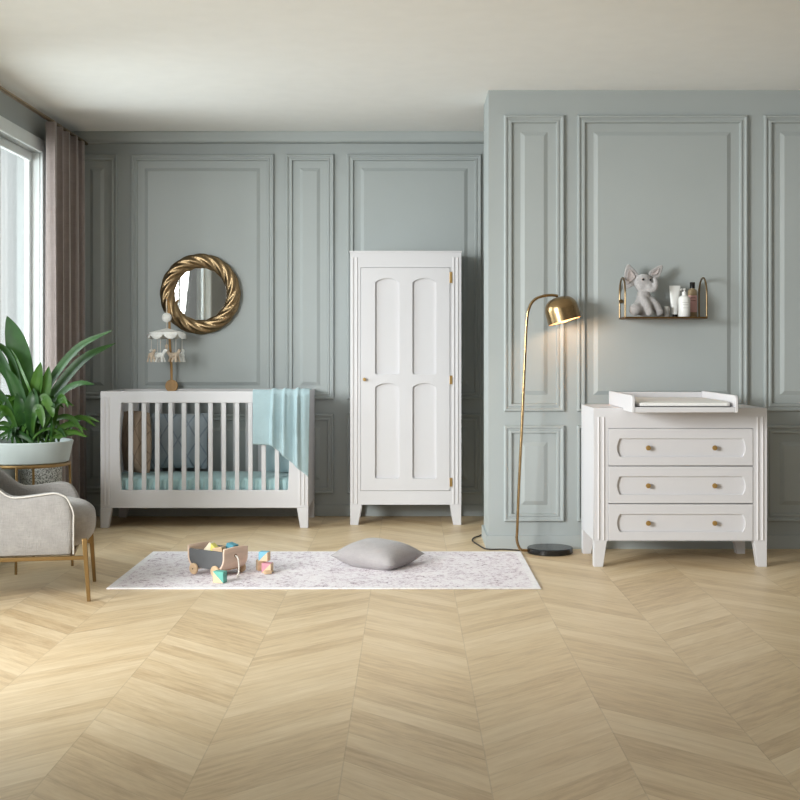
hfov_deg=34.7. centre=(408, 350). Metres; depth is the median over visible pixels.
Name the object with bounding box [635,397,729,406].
mat
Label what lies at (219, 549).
block
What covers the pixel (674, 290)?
tube
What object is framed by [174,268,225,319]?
mirror glass
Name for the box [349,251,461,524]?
wardrobe
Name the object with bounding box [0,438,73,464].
bowl
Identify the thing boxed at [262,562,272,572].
block
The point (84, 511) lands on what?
seat cushion
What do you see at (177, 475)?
mattress
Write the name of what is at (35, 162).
window
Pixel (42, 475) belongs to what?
stone pedestal
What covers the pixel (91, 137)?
trim
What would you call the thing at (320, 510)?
baseboard
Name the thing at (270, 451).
cushion
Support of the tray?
on the dresser
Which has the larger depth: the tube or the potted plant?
the tube
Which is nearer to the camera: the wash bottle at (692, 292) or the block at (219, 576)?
the block at (219, 576)
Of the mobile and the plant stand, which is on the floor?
the plant stand
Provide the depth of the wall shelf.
7.88 m
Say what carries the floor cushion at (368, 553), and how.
on the rug at (160, 570)
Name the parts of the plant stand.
leg, leg, leg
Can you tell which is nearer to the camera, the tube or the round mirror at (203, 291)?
the tube
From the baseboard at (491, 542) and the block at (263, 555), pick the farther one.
the baseboard at (491, 542)
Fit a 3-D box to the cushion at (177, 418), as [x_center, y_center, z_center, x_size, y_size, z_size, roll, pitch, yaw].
[-1.705,0.666,9.505,0.430,0.413,0.150,0,0,0]
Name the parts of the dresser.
leg, leg, drawer, drawer, drawer, drawer panel, drawer panel, drawer panel, leg, leg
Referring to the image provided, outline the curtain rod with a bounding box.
[0,86,87,144]
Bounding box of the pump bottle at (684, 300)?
[678,288,689,316]
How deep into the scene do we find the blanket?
9.01 m
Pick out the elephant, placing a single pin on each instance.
(645, 303)
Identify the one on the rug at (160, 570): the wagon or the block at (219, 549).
the wagon
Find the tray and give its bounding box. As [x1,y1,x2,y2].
[609,391,737,412]
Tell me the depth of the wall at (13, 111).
8.39 m
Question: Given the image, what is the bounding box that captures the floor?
[0,516,799,799]
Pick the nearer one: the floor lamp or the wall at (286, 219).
the floor lamp
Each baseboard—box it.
[93,505,483,515]
[482,525,799,548]
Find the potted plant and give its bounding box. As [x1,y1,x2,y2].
[0,316,114,443]
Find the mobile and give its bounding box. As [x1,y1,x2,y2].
[147,297,185,390]
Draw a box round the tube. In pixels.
[669,286,679,316]
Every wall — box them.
[0,91,46,482]
[85,144,483,504]
[484,90,799,535]
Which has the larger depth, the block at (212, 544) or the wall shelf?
the wall shelf
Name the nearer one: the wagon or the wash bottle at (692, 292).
the wagon
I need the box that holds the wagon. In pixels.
[187,541,247,577]
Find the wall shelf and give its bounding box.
[619,277,707,318]
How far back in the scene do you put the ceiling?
7.15 m
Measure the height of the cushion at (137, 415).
0.447 m
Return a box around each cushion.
[66,496,95,545]
[122,411,151,472]
[150,413,207,468]
[266,445,288,471]
[330,538,424,569]
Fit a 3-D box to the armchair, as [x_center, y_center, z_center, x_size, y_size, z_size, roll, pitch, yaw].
[-2.050,0.834,6.587,0.851,0.831,0.599,0,0,-11]
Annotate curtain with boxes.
[45,121,85,499]
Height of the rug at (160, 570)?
0.010 m
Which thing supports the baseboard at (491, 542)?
attached to the wall at (581, 186)
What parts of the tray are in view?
rail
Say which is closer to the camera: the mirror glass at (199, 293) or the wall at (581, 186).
the wall at (581, 186)
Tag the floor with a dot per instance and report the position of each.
(644, 674)
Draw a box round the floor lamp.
[472,294,580,555]
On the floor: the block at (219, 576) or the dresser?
the dresser
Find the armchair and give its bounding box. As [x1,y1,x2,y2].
[0,467,95,601]
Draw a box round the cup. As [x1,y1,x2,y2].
[662,307,669,316]
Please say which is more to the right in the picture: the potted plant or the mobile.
the mobile
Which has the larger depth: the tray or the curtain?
the curtain
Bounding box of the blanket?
[253,387,310,475]
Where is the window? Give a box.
[0,116,45,433]
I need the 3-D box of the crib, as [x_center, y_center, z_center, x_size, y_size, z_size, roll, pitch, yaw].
[-1.446,0.767,9.347,1.468,0.966,0.626,0,0,0]
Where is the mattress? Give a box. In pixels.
[121,471,288,489]
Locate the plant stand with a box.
[0,460,73,574]
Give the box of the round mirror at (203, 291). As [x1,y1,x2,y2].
[160,253,240,334]
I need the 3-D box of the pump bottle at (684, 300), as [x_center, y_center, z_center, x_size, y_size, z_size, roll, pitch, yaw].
[1.703,-0.300,7.920,0.073,0.175,0.073,0,0,0]
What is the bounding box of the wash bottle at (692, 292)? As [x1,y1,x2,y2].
[688,282,696,316]
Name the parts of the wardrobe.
leg, door, door panel, leg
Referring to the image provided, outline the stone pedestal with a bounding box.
[20,465,61,484]
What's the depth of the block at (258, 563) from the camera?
7.21 m
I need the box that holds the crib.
[100,389,314,527]
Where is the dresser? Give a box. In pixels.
[581,404,766,566]
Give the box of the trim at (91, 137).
[71,131,483,143]
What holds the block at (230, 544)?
on the block
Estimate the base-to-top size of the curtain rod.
0.027 m
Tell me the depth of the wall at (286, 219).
9.69 m
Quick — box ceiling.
[0,0,799,130]
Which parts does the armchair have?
frame, leg, leg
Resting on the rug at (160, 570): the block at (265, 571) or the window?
the block at (265, 571)
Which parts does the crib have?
leg, panel, leg, leg, panel, leg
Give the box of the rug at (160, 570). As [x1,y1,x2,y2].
[106,551,540,589]
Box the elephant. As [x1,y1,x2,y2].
[623,264,662,315]
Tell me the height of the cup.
0.064 m
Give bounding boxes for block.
[204,541,217,550]
[212,546,225,551]
[213,570,226,582]
[226,542,238,548]
[256,559,265,570]
[259,551,269,560]
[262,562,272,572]
[264,570,271,573]

